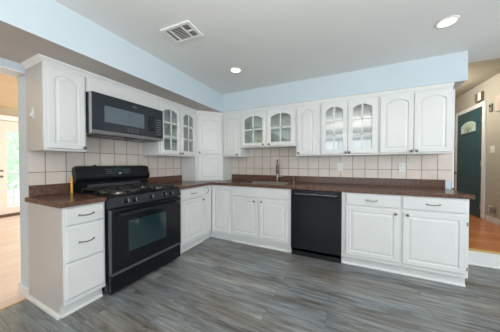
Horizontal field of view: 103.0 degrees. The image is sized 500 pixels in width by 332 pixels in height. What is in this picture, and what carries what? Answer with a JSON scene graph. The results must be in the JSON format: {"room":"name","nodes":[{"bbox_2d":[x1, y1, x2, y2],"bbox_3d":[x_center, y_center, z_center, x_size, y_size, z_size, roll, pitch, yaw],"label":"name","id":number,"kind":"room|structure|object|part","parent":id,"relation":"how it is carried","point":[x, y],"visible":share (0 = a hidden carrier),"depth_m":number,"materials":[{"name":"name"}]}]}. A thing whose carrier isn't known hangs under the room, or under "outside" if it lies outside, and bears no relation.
{"room":"kitchen","nodes":[
{"label":"kitchen","id":0,"kind":"room"},
{"bbox_2d":[0,73,17,108],"bbox_3d":[-4.050,-1.374,3.015,4.410,0.080,7.500,0,1,26],"label":"ceiling","id":1,"kind":"structure","parent":0,"point":[8,84],"depth_m":3.55,"materials":[{"name":"beige paint"}]},
{"bbox_2d":[0,106,17,121],"bbox_3d":[-5.930,-0.098,3.936,0.120,2.499,7.500,0,1,26],"label":"wall","id":2,"kind":"structure","parent":0,"point":[7,111],"depth_m":4.57,"materials":[{"name":"beige paint"}]},
{"bbox_2d":[0,115,17,121],"bbox_3d":[-5.589,-0.011,4.473,0.030,2.310,2.200,0,1,26],"label":"trim","id":3,"kind":"structure","parent":2,"relation":"attached to","point":[2,117],"depth_m":4.55,"materials":[{"name":"white paint"}]},
{"bbox_2d":[0,120,19,214],"bbox_3d":[-5.429,0.015,4.904,0.097,2.135,1.065,0,1,26],"label":"door","id":4,"kind":"structure","parent":2,"relation":"in","point":[5,126],"depth_m":4.54,"materials":[{"name":"beige paint"}]},
{"bbox_2d":[0,212,19,217],"bbox_3d":[-5.626,1.118,4.508,0.150,0.049,2.000,0,1,26],"label":"trim","id":5,"kind":"structure","parent":2,"relation":"attached to","point":[17,213],"depth_m":4.57,"materials":[{"name":"brown wood"}]},
{"bbox_2d":[7,185,19,206],"bbox_3d":[-10.831,1.303,7.140,11.450,0.200,15.000,0,1,26],"label":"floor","id":6,"kind":"structure","parent":0,"point":[16,190],"depth_m":7.95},
{"bbox_2d":[6,131,18,189],"bbox_3d":[-9.765,-0.659,7.591,2.526,3.679,2.503,0,1,26],"label":"tree","id":7,"kind":"object","parent":6,"relation":"on","point":[12,137],"visible":0.19,"depth_m":7.49,"materials":[{"name":"green plant"}]},
{"bbox_2d":[7,171,19,205],"bbox_3d":[-7.027,0.636,5.638,0.080,0.980,4.400,0,1,26],"label":"deck railing","id":8,"kind":"object","parent":6,"relation":"on","point":[16,172],"visible":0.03,"depth_m":5.82,"materials":[{"name":"white wood"}]},
{"bbox_2d":[0,57,180,287],"bbox_3d":[-2.297,-0.108,1.361,0.198,2.600,5.999,0,1,26],"label":"wall","id":9,"kind":"structure","parent":0,"point":[35,167],"depth_m":1.95,"materials":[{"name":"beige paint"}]},
{"bbox_2d":[0,65,24,76],"bbox_3d":[-2.665,-0.815,0.593,0.180,0.012,2.695,0,1,26],"label":"trim","id":10,"kind":"structure","parent":9,"relation":"attached to","point":[4,70],"depth_m":1.75,"materials":[{"name":"white paint"}]},
{"bbox_2d":[0,299,26,310],"bbox_3d":[-2.756,1.208,0.210,0.020,0.004,3.490,0,1,26],"label":"trim","id":11,"kind":"structure","parent":9,"relation":"attached to","point":[23,299],"depth_m":1.71,"materials":[{"name":"brown wood"}]},
{"bbox_2d":[18,283,59,319],"bbox_3d":[-1.835,1.144,1.712,0.785,0.084,0.022,0,1,26],"label":"baseboard","id":12,"kind":"structure","parent":9,"relation":"attached to","point":[29,297],"depth_m":1.71,"materials":[{"name":"white paint"}]},
{"bbox_2d":[29,183,69,196],"bbox_3d":[-1.913,0.218,1.914,0.019,0.100,0.296,0,1,26],"label":"backsplash","id":13,"kind":"structure","parent":9,"relation":"attached to","point":[48,189],"depth_m":1.89,"materials":[{"name":"brown stone"}]},
{"bbox_2d":[25,62,86,152],"bbox_3d":[-1.758,-0.503,1.826,0.376,0.725,0.301,0,1,26],"label":"upper cabinet","id":14,"kind":"object","parent":9,"relation":"attached to","point":[56,95],"visible":1,"depth_m":1.72,"materials":[{"name":"white paint"}]},
{"bbox_2d":[29,107,33,118],"bbox_3d":[-1.871,-0.461,1.703,0.032,0.095,0.028,0,1,26],"label":"wall hook","id":15,"kind":"object","parent":14,"relation":"attached to","point":[32,112],"visible":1,"depth_m":1.70,"materials":[{"name":"white plastic"}]},
{"bbox_3d":[-1.850,-0.502,1.705,0.314,0.722,0.004,0,1,26],"label":"panel","id":16,"kind":"part","parent":14,"relation":"part of","materials":[{"name":"beige wood"}]},
{"bbox_3d":[-1.622,-0.499,1.764,0.019,0.683,0.264,0,1,26],"label":"door","id":17,"kind":"part","parent":14,"relation":"part of","materials":[{"name":"white paint"}]},
{"bbox_2d":[20,54,195,112],"bbox_3d":[-1.438,-0.895,2.493,0.354,0.036,1.859,0,1,26],"label":"trim","id":18,"kind":"structure","parent":14,"relation":"on","point":[37,58],"depth_m":1.91,"materials":[{"name":"white paint"}]},
{"bbox_2d":[27,151,180,194],"bbox_3d":[-1.593,0.041,2.612,0.008,0.403,1.837,0,1,26],"label":"tile backsplash","id":19,"kind":"structure","parent":9,"relation":"attached to","point":[44,168],"depth_m":2.10,"materials":[{"name":"beige tile"}]},
{"bbox_2d":[83,137,142,154],"bbox_3d":[-1.683,-0.241,2.418,0.008,0.166,0.815,0,1,26],"label":"tile backsplash","id":20,"kind":"structure","parent":9,"relation":"on","point":[94,145],"depth_m":2.43,"materials":[{"name":"beige tile"}]},
{"bbox_2d":[85,76,157,109],"bbox_3d":[-1.534,-0.801,2.337,0.335,0.145,0.816,0,1,26],"label":"upper cabinet","id":21,"kind":"object","parent":9,"relation":"attached to","point":[91,84],"visible":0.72,"depth_m":2.17,"materials":[{"name":"white paint"}]},
{"bbox_2d":[86,91,162,142],"bbox_3d":[-1.471,-0.523,2.310,0.461,0.399,0.812,0,1,26],"label":"microwave","id":22,"kind":"object","parent":21,"relation":"attached to","point":[107,117],"visible":0.94,"depth_m":2.13,"materials":[{"name":"grey metal"}]},
{"bbox_3d":[-1.509,-0.517,1.879,0.042,0.391,0.003,0,1,26],"label":"rail","id":23,"kind":"part","parent":22,"relation":"part of","materials":[{"name":"silver metal"}]},
{"bbox_3d":[-1.326,-0.345,2.244,0.030,0.032,0.808,0,1,26],"label":"panel","id":24,"kind":"part","parent":22,"relation":"part of","materials":[{"name":"grey metal"}]},
{"bbox_3d":[-1.211,-0.530,2.442,0.004,0.200,0.046,0,1,26],"label":"handle plate","id":25,"kind":"part","parent":22,"relation":"part of","materials":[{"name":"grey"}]},
{"bbox_3d":[-1.188,-0.530,2.432,0.056,0.190,0.022,0,1,26],"label":"handle","id":26,"kind":"part","parent":22,"relation":"part of","materials":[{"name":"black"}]},
{"bbox_2d":[148,175,181,182],"bbox_3d":[-1.329,0.200,3.131,0.019,0.100,0.676,0,1,26],"label":"backsplash","id":27,"kind":"structure","parent":9,"relation":"attached to","point":[163,179],"depth_m":3.12,"materials":[{"name":"brown stone"}]},
{"bbox_2d":[142,100,195,156],"bbox_3d":[-1.183,-0.522,3.026,0.376,0.725,0.717,0,1,26],"label":"upper cabinet","id":28,"kind":"object","parent":9,"relation":"attached to","point":[179,124],"visible":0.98,"depth_m":3.00,"materials":[{"name":"white paint"}]},
{"bbox_3d":[-1.120,-0.515,2.811,0.019,0.683,0.357,0,1,26],"label":"door","id":29,"kind":"part","parent":28,"relation":"part of","materials":[{"name":"white paint"}]},
{"bbox_3d":[-1.348,-0.523,3.105,0.008,0.689,0.685,0,1,26],"label":"panel","id":30,"kind":"part","parent":28,"relation":"part of","materials":[{"name":"white"}]},
{"bbox_2d":[164,120,191,128],"bbox_3d":[-1.214,-0.643,3.039,0.287,0.018,0.683,0,1,26],"label":"shelf","id":31,"kind":"object","parent":28,"relation":"attached to","point":[166,125],"depth_m":3.14,"materials":[{"name":"white"}]},
{"bbox_2d":[164,138,191,142],"bbox_3d":[-1.214,-0.401,3.043,0.287,0.018,0.683,0,1,26],"label":"shelf","id":32,"kind":"object","parent":28,"relation":"attached to","point":[166,140],"depth_m":3.10,"materials":[{"name":"white"}]},
{"bbox_3d":[-0.969,-0.520,3.125,0.019,0.683,0.326,0,1,26],"label":"door","id":33,"kind":"part","parent":28,"relation":"part of","materials":[{"name":"white paint"}]},
{"bbox_2d":[0,0,467,112],"bbox_3d":[-0.625,-1.034,0.323,3.717,0.306,6.399,0,1,26],"label":"soffit","id":34,"kind":"structure","parent":9,"relation":"attached to","point":[28,28],"depth_m":2.12,"materials":[{"name":"blue paint"}]},
{"bbox_2d":[0,215,499,331],"bbox_3d":[-1.548,1.214,1.577,10.200,0.050,8.000,0,1,26],"label":"floor","id":35,"kind":"structure","parent":0,"point":[215,285],"depth_m":1.78,"materials":[{"name":"grey wood"}]},
{"bbox_2d":[28,202,104,318],"bbox_3d":[-1.627,0.749,1.781,0.660,0.873,0.302,0,1,26],"label":"base cabinet","id":36,"kind":"object","parent":35,"relation":"on","point":[67,245],"visible":0.94,"depth_m":1.64,"materials":[{"name":"white paint"}]},
{"bbox_3d":[-1.738,1.135,1.676,0.555,0.102,0.005,0,1,26],"label":"panel","id":37,"kind":"part","parent":36,"relation":"part of","materials":[{"name":"beige wood"}]},
{"bbox_3d":[-1.713,0.699,1.657,0.611,0.769,0.005,0,1,26],"label":"panel","id":38,"kind":"part","parent":36,"relation":"part of","materials":[{"name":"beige wood"}]},
{"bbox_2d":[25,183,106,208],"bbox_3d":[-1.638,0.240,1.769,0.639,0.139,0.325,0,1,26],"label":"countertop","id":39,"kind":"structure","parent":36,"relation":"on","point":[59,196],"depth_m":1.76,"materials":[{"name":"brown stone"}]},
{"bbox_2d":[70,175,72,192],"bbox_3d":[-1.802,0.174,2.012,0.021,0.184,0.021,0,1,26],"label":"bottle","id":40,"kind":"object","parent":39,"relation":"on","point":[71,179],"visible":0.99,"depth_m":2.00,"materials":[{"name":"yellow plastic"}]},
{"bbox_3d":[-1.364,0.609,1.656,0.019,0.276,0.268,0,1,26],"label":"drawer","id":41,"kind":"part","parent":36,"relation":"part of","materials":[{"name":"white paint"}]},
{"bbox_3d":[-1.364,0.392,1.653,0.019,0.134,0.268,0,1,26],"label":"drawer","id":42,"kind":"part","parent":36,"relation":"part of","materials":[{"name":"white paint"}]},
{"bbox_3d":[-1.364,0.898,1.661,0.019,0.278,0.268,0,1,26],"label":"drawer","id":43,"kind":"part","parent":36,"relation":"part of","materials":[{"name":"white paint"}]},
{"bbox_2d":[72,165,180,293],"bbox_3d":[-1.328,0.577,2.282,0.734,1.202,0.848,0,1,26],"label":"gas stove","id":44,"kind":"object","parent":35,"relation":"on","point":[143,222],"visible":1,"depth_m":2.10,"materials":[{"name":"black metal"}]},
{"bbox_3d":[-1.257,0.680,1.788,0.034,0.570,0.009,0,1,26],"label":"edge trim","id":45,"kind":"part","parent":44,"relation":"part of","materials":[{"name":"grey metal"}]},
{"bbox_2d":[75,185,178,197],"bbox_3d":[-1.345,0.263,2.285,0.570,0.018,0.848,0,1,26],"label":"cooktop","id":46,"kind":"object","parent":44,"relation":"in","point":[159,189],"depth_m":2.07,"materials":[{"name":"black metal"}]},
{"bbox_3d":[-1.096,0.326,2.167,0.072,0.101,0.848,0,1,26],"label":"control panel","id":47,"kind":"part","parent":44,"relation":"part of","materials":[{"name":"grey metal"}]},
{"bbox_3d":[-1.084,1.062,2.172,0.036,0.165,0.836,0,1,26],"label":"storage drawer","id":48,"kind":"part","parent":44,"relation":"part of","materials":[{"name":"black metal"}]},
{"bbox_3d":[-1.082,0.674,2.165,0.040,0.580,0.836,0,1,26],"label":"oven door","id":49,"kind":"part","parent":44,"relation":"part of","materials":[{"name":"black metal"}]},
{"bbox_3d":[-1.030,0.435,2.137,0.074,0.027,0.736,0,1,26],"label":"oven handle","id":50,"kind":"part","parent":44,"relation":"part of","materials":[{"name":"black metal"}]},
{"bbox_2d":[180,186,204,253],"bbox_3d":[-1.065,0.731,2.953,0.660,0.873,0.547,0,1,26],"label":"base cabinet","id":51,"kind":"object","parent":35,"relation":"on","point":[192,200],"visible":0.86,"depth_m":2.80,"materials":[{"name":"white paint"}]},
{"bbox_3d":[-0.807,0.374,2.814,0.019,0.134,0.470,0,1,26],"label":"drawer","id":52,"kind":"part","parent":51,"relation":"part of","materials":[{"name":"white paint"}]},
{"bbox_3d":[-0.807,0.743,2.820,0.019,0.563,0.470,0,1,26],"label":"door","id":53,"kind":"part","parent":51,"relation":"part of","materials":[{"name":"white paint"}]},
{"bbox_2d":[202,185,232,240],"bbox_3d":[-0.639,0.723,3.478,0.980,0.873,0.765,0,1,26],"label":"base cabinet","id":54,"kind":"object","parent":35,"relation":"on","point":[217,197],"visible":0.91,"depth_m":3.12,"materials":[{"name":"white paint"}]},
{"bbox_3d":[-0.653,0.668,3.139,0.019,0.723,0.118,0,1,26],"label":"door","id":55,"kind":"part","parent":54,"relation":"part of","materials":[{"name":"white paint"}]},
{"bbox_3d":[-0.460,0.668,3.127,0.323,0.723,0.019,0,1,26],"label":"door","id":56,"kind":"part","parent":54,"relation":"part of","materials":[{"name":"white paint"}]},
{"bbox_2d":[231,186,291,252],"bbox_3d":[0.247,0.728,3.112,0.932,0.873,0.659,0,1,26],"label":"base cabinet","id":57,"kind":"object","parent":35,"relation":"on","point":[260,217],"visible":0.96,"depth_m":2.82,"materials":[{"name":"white paint"}]},
{"bbox_3d":[-0.079,0.741,2.946,0.428,0.563,0.019,0,1,26],"label":"door","id":58,"kind":"part","parent":57,"relation":"part of","materials":[{"name":"white paint"}]},
{"bbox_3d":[0.322,0.744,2.753,0.428,0.563,0.019,0,1,26],"label":"door","id":59,"kind":"part","parent":57,"relation":"part of","materials":[{"name":"white paint"}]},
{"bbox_2d":[291,189,341,262],"bbox_3d":[0.942,0.734,2.772,0.602,0.869,0.639,0,1,26],"label":"dishwasher","id":60,"kind":"object","parent":35,"relation":"on","point":[316,216],"visible":0.98,"depth_m":2.49,"materials":[{"name":"black metal"}]},
{"bbox_3d":[0.808,0.346,2.486,0.508,0.032,0.015,0,1,26],"label":"pocket handle","id":61,"kind":"part","parent":60,"relation":"part of","materials":[{"name":"black"}]},
{"bbox_3d":[0.835,1.122,2.554,0.602,0.098,0.025,0,1,26],"label":"kick plate","id":62,"kind":"part","parent":60,"relation":"part of","materials":[{"name":"black metal"}]},
{"bbox_2d":[341,192,468,286],"bbox_3d":[1.722,0.739,2.404,1.109,0.873,0.660,0,1,26],"label":"base cabinet","id":63,"kind":"object","parent":35,"relation":"on","point":[422,237],"visible":1,"depth_m":2.10,"materials":[{"name":"white paint"}]},
{"bbox_2d":[148,174,474,198],"bbox_3d":[0.453,0.227,2.633,3.663,0.139,1.321,0,1,26],"label":"countertop","id":64,"kind":"structure","parent":63,"relation":"on","point":[389,186],"depth_m":2.70,"materials":[{"name":"brown stone"}]},
{"bbox_2d":[242,181,290,184],"bbox_3d":[0.249,0.344,3.090,0.696,0.195,0.431,0,1,26],"label":"sink","id":65,"kind":"object","parent":64,"relation":"in","point":[248,182],"visible":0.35,"depth_m":3.24,"materials":[{"name":"silver metal"}]},
{"bbox_2d":[275,159,282,181],"bbox_3d":[0.475,0.064,3.205,0.132,0.368,0.204,0,1,7],"label":"faucet","id":66,"kind":"object","parent":64,"relation":"on","point":[277,165],"visible":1,"depth_m":3.15,"materials":[{"name":"silver metal"}]},
{"bbox_3d":[1.369,0.751,2.251,0.517,0.563,0.019,0,1,26],"label":"door","id":67,"kind":"part","parent":63,"relation":"part of","materials":[{"name":"white paint"}]},
{"bbox_3d":[1.369,0.381,2.245,0.517,0.130,0.019,0,1,26],"label":"drawer","id":68,"kind":"part","parent":63,"relation":"part of","materials":[{"name":"white paint"}]},
{"bbox_3d":[1.851,0.755,2.020,0.495,0.563,0.019,0,1,26],"label":"door","id":69,"kind":"part","parent":63,"relation":"part of","materials":[{"name":"white paint"}]},
{"bbox_3d":[1.851,0.385,2.015,0.495,0.130,0.019,0,1,26],"label":"drawer","id":70,"kind":"part","parent":63,"relation":"part of","materials":[{"name":"white paint"}]},
{"bbox_2d":[55,0,499,93],"bbox_3d":[0.202,-1.220,-0.131,5.600,0.080,6.500,0,1,26],"label":"ceiling","id":71,"kind":"structure","parent":0,"point":[272,42],"depth_m":1.81,"materials":[{"name":"paint"}]},
{"bbox_2d":[160,20,202,43],"bbox_3d":[-0.611,-1.203,1.792,0.310,0.013,0.210,0,1,23],"label":"ceiling vent","id":72,"kind":"object","parent":71,"relation":"in","point":[184,31],"visible":1,"depth_m":1.78,"materials":[{"name":"white plastic"}]},
{"bbox_2d":[230,67,240,72],"bbox_3d":[-0.182,-1.214,2.512,0.148,0.014,0.148,0,1,26],"label":"recessed light","id":73,"kind":"object","parent":71,"relation":"in","point":[233,69],"visible":1,"depth_m":2.50,"materials":[{"name":"white plastic"}]},
{"bbox_2d":[435,15,459,27],"bbox_3d":[1.643,-1.201,1.658,0.148,0.014,0.148,0,1,26],"label":"recessed light","id":74,"kind":"object","parent":71,"relation":"in","point":[450,20],"visible":1,"depth_m":1.65,"materials":[{"name":"white plastic"}]},
{"bbox_2d":[232,148,451,188],"bbox_3d":[0.704,-0.238,3.310,3.923,2.800,0.128,0,1,26],"label":"wall","id":75,"kind":"structure","parent":0,"point":[259,161],"depth_m":2.91,"materials":[{"name":"beige tile"}]},
{"bbox_2d":[181,113,231,181],"bbox_3d":[-0.763,-0.325,3.584,0.641,1.135,0.641,0,1,26],"label":"upper cabinet","id":76,"kind":"object","parent":75,"relation":"attached to","point":[209,163],"visible":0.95,"depth_m":3.36,"materials":[{"name":"white paint"}]},
{"bbox_3d":[-0.684,0.020,3.366,0.383,0.428,0.019,0,1,-19],"label":"door","id":77,"kind":"part","parent":76,"relation":"part of","materials":[{"name":"white paint"}]},
{"bbox_3d":[-0.684,-0.524,3.357,0.383,0.630,0.019,0,1,-19],"label":"door","id":78,"kind":"part","parent":76,"relation":"part of","materials":[{"name":"white paint"}]},
{"bbox_2d":[195,82,454,114],"bbox_3d":[0.645,-0.898,2.724,3.302,0.036,0.355,0,1,26],"label":"trim","id":79,"kind":"structure","parent":76,"relation":"on","point":[451,84],"depth_m":2.62,"materials":[{"name":"white paint"}]},
{"bbox_2d":[223,113,248,157],"bbox_3d":[-0.253,-0.529,3.491,0.351,0.725,0.376,0,1,26],"label":"upper cabinet","id":80,"kind":"object","parent":75,"relation":"attached to","point":[232,148],"visible":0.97,"depth_m":3.35,"materials":[{"name":"white paint"}]},
{"bbox_3d":[-0.317,-0.524,3.355,0.315,0.683,0.019,0,1,26],"label":"door","id":81,"kind":"part","parent":80,"relation":"part of","materials":[{"name":"white paint"}]},
{"bbox_2d":[241,106,295,148],"bbox_3d":[0.318,-0.597,3.215,0.913,0.580,0.376,0,1,26],"label":"upper cabinet","id":82,"kind":"object","parent":75,"relation":"attached to","point":[270,128],"visible":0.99,"depth_m":3.19,"materials":[{"name":"white paint"}]},
{"bbox_3d":[0.054,-0.592,3.177,0.430,0.541,0.019,0,1,26],"label":"door","id":83,"kind":"part","parent":82,"relation":"part of","materials":[{"name":"white paint"}]},
{"bbox_2d":[245,127,290,133],"bbox_3d":[0.333,-0.598,3.247,0.879,0.018,0.287,0,1,26],"label":"shelf","id":84,"kind":"object","parent":82,"relation":"attached to","point":[277,130],"depth_m":3.29,"materials":[{"name":"white"}]},
{"bbox_3d":[0.398,-0.600,3.380,0.881,0.544,0.008,0,1,26],"label":"panel","id":85,"kind":"part","parent":82,"relation":"part of","materials":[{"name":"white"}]},
{"bbox_3d":[0.458,-0.589,2.983,0.426,0.541,0.019,0,1,26],"label":"door","id":86,"kind":"part","parent":82,"relation":"part of","materials":[{"name":"white paint"}]},
{"bbox_2d":[249,148,295,156],"bbox_3d":[0.398,-0.240,3.390,0.910,0.140,0.008,0,1,26],"label":"tile backsplash","id":87,"kind":"structure","parent":75,"relation":"on","point":[276,152],"depth_m":3.39,"materials":[{"name":"beige tile"}]},
{"bbox_2d":[296,103,320,156],"bbox_3d":[0.881,-0.520,2.947,0.331,0.725,0.376,0,1,26],"label":"upper cabinet","id":88,"kind":"object","parent":75,"relation":"attached to","point":[307,116],"visible":0.98,"depth_m":2.80,"materials":[{"name":"white paint"}]},
{"bbox_2d":[232,174,444,187],"bbox_3d":[1.022,0.200,3.081,3.016,0.100,0.019,0,1,26],"label":"backsplash","id":89,"kind":"structure","parent":75,"relation":"attached to","point":[431,183],"depth_m":2.86,"materials":[{"name":"brown stone"}]},
{"bbox_2d":[337,163,342,170],"bbox_3d":[1.331,0.002,2.936,0.076,0.120,0.009,0,1,26],"label":"outlet","id":90,"kind":"object","parent":75,"relation":"attached to","point":[339,165],"visible":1,"depth_m":2.94,"materials":[{"name":"white plastic"}]},
{"bbox_2d":[232,154,451,180],"bbox_3d":[1.057,0.000,3.077,3.080,0.330,0.008,0,1,26],"label":"tile backsplash","id":91,"kind":"structure","parent":75,"relation":"attached to","point":[436,167],"depth_m":2.86,"materials":[{"name":"beige tile"}]},
{"bbox_2d":[320,96,378,155],"bbox_3d":[1.338,-0.517,2.728,0.679,0.725,0.376,0,1,26],"label":"upper cabinet","id":92,"kind":"object","parent":75,"relation":"attached to","point":[349,127],"visible":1,"depth_m":2.66,"materials":[{"name":"white paint"}]},
{"bbox_3d":[1.125,-0.513,2.664,0.323,0.683,0.019,0,1,26],"label":"door","id":93,"kind":"part","parent":92,"relation":"part of","materials":[{"name":"white paint"}]},
{"bbox_2d":[326,135,370,140],"bbox_3d":[1.353,-0.397,2.760,0.645,0.018,0.287,0,1,26],"label":"shelf","id":94,"kind":"object","parent":92,"relation":"attached to","point":[365,137],"depth_m":2.73,"materials":[{"name":"white"}]},
{"bbox_2d":[326,116,371,124],"bbox_3d":[1.353,-0.638,2.757,0.645,0.018,0.287,0,1,26],"label":"shelf","id":95,"kind":"object","parent":92,"relation":"attached to","point":[365,121],"depth_m":2.77,"materials":[{"name":"white"}]},
{"bbox_3d":[1.417,-0.519,2.892,0.647,0.689,0.008,0,1,26],"label":"panel","id":96,"kind":"part","parent":92,"relation":"part of","materials":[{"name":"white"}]},
{"bbox_3d":[1.421,-0.511,2.522,0.325,0.683,0.019,0,1,26],"label":"door","id":97,"kind":"part","parent":92,"relation":"part of","materials":[{"name":"white paint"}]},
{"bbox_2d":[399,163,405,171],"bbox_3d":[2.001,0.007,2.615,0.076,0.120,0.009,0,1,26],"label":"outlet","id":98,"kind":"object","parent":75,"relation":"attached to","point":[402,166],"visible":1,"depth_m":2.61,"materials":[{"name":"white plastic"}]},
{"bbox_2d":[375,86,452,155],"bbox_3d":[1.954,-0.512,2.432,0.683,0.725,0.376,0,1,26],"label":"upper cabinet","id":99,"kind":"object","parent":75,"relation":"attached to","point":[420,122],"visible":0.98,"depth_m":2.28,"materials":[{"name":"white paint"}]},
{"bbox_3d":[1.741,-0.508,2.369,0.327,0.683,0.019,0,1,26],"label":"door","id":100,"kind":"part","parent":99,"relation":"part of","materials":[{"name":"white paint"}]},
{"bbox_3d":[2.039,-0.506,2.225,0.327,0.683,0.019,0,1,26],"label":"door","id":101,"kind":"part","parent":99,"relation":"part of","materials":[{"name":"white paint"}]},
{"bbox_2d":[451,89,454,187],"bbox_3d":[2.481,-0.433,2.455,0.016,1.385,0.128,0,1,26],"label":"trim","id":102,"kind":"structure","parent":75,"relation":"attached to","point":[452,186],"depth_m":2.40,"materials":[{"name":"white paint"}]},
{"bbox_2d":[468,263,499,269],"bbox_3d":[2.923,1.167,2.263,1.269,0.022,0.044,0,1,26],"label":"trim","id":103,"kind":"structure","parent":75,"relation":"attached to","point":[474,264],"depth_m":2.33,"materials":[{"name":"white paint"}]},
{"bbox_2d":[468,250,499,266],"bbox_3d":[2.927,1.081,2.268,1.269,0.150,0.030,0,1,26],"label":"trim","id":104,"kind":"structure","parent":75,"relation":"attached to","point":[482,258],"depth_m":2.34,"materials":[{"name":"white paint"}]},
{"bbox_2d":[468,248,499,254],"bbox_3d":[2.925,0.996,2.262,1.269,0.018,0.040,0,1,26],"label":"trim","id":105,"kind":"structure","parent":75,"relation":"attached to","point":[470,249],"depth_m":2.34,"materials":[{"name":"brown wood"}]},
{"bbox_2d":[451,73,499,219],"bbox_3d":[4.449,-0.303,3.836,0.100,2.534,4.099,0,1,26],"label":"wall","id":106,"kind":"structure","parent":0,"point":[491,87],"depth_m":3.50,"materials":[{"name":"beige paint"}]},
{"bbox_2d":[454,101,486,218],"bbox_3d":[4.478,-0.125,4.111,0.082,2.159,1.065,0,1,26],"label":"door","id":107,"kind":"structure","parent":106,"relation":"in","point":[470,123],"depth_m":3.95,"materials":[{"name":"green paint"}]},
{"bbox_3d":[4.577,0.557,4.292,0.010,0.460,0.320,0,1,26],"label":"panel","id":108,"kind":"part","parent":107,"relation":"part of","materials":[{"name":"green paint"}]},
{"bbox_3d":[4.577,-0.178,4.280,0.010,0.790,0.320,0,1,26],"label":"panel","id":109,"kind":"part","parent":107,"relation":"part of","materials":[{"name":"green paint"}]},
{"bbox_2d":[461,121,475,133],"bbox_3d":[4.496,-0.816,4.099,0.003,0.220,0.550,0,1,26],"label":"fan light","id":110,"kind":"object","parent":107,"relation":"attached to","point":[467,127],"depth_m":4.09,"materials":[{"name":"grey"}]},
{"bbox_3d":[4.493,-0.816,4.100,0.013,0.270,0.600,0,1,26],"label":"arched light frame","id":111,"kind":"part","parent":107,"relation":"part of","materials":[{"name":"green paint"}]},
{"bbox_3d":[4.408,0.562,3.940,0.010,0.460,0.320,0,1,26],"label":"panel","id":112,"kind":"part","parent":107,"relation":"part of","materials":[{"name":"green paint"}]},
{"bbox_3d":[4.408,-0.173,3.929,0.010,0.790,0.320,0,1,26],"label":"panel","id":113,"kind":"part","parent":107,"relation":"part of","materials":[{"name":"green paint"}]},
{"bbox_2d":[475,91,483,102],"bbox_3d":[4.341,-1.316,3.769,0.050,0.170,0.205,0,1,26],"label":"door chime","id":114,"kind":"object","parent":106,"relation":"attached to","point":[479,97],"visible":1,"depth_m":3.72,"materials":[{"name":"grey plastic"}]},
{"bbox_2d":[489,103,492,111],"bbox_3d":[4.214,-1.031,3.482,0.026,0.140,0.070,0,1,26],"label":"thermostat","id":115,"kind":"object","parent":106,"relation":"attached to","point":[491,104],"visible":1,"depth_m":3.46,"materials":[{"name":"grey plastic"}]},
{"bbox_2d":[490,146,494,152],"bbox_3d":[4.201,-0.301,3.455,0.016,0.120,0.116,0,1,26],"label":"light switch","id":116,"kind":"object","parent":106,"relation":"attached to","point":[492,148],"visible":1,"depth_m":3.44,"materials":[{"name":"white plastic"}]},
{"bbox_2d":[486,215,499,225],"bbox_3d":[3.885,0.931,2.811,0.014,0.094,1.729,0,1,26],"label":"baseboard","id":117,"kind":"structure","parent":106,"relation":"attached to","point":[488,218],"depth_m":3.40,"materials":[{"name":"white paint"}]},
{"bbox_2d":[495,95,499,111],"bbox_3d":[4.135,-1.058,3.309,0.020,0.260,0.140,0,1,26],"label":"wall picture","id":118,"kind":"object","parent":106,"relation":"attached to","point":[497,98],"visible":1,"depth_m":3.32,"materials":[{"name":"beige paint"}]},
{"bbox_2d":[455,58,499,98],"bbox_3d":[4.093,-1.611,3.986,2.150,0.075,4.100,0,1,26],"label":"ceiling","id":119,"kind":"structure","parent":0,"point":[479,72],"depth_m":3.34,"materials":[{"name":"paint"}]},
{"bbox_2d":[469,214,499,251],"bbox_3d":[4.087,1.056,4.016,2.150,0.190,4.125,0,1,26],"label":"floor","id":120,"kind":"structure","parent":0,"point":[483,234],"depth_m":2.87,"materials":[{"name":"orange wood"}]},
{"bbox_3d":[4.213,0.739,3.487,0.009,0.120,0.100,0,1,26],"label":"outlet","id":121,"kind":"object","parent":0,"visible":0},
{"bbox_2d":[490,207,494,212],"bbox_3d":[4.147,0.740,3.408,0.040,0.100,0.060,0,1,26],"label":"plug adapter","id":122,"kind":"object","parent":121,"relation":"attached to","point":[492,209],"visible":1,"depth_m":3.38,"materials":[{"name":"grey plastic"}]}
]}

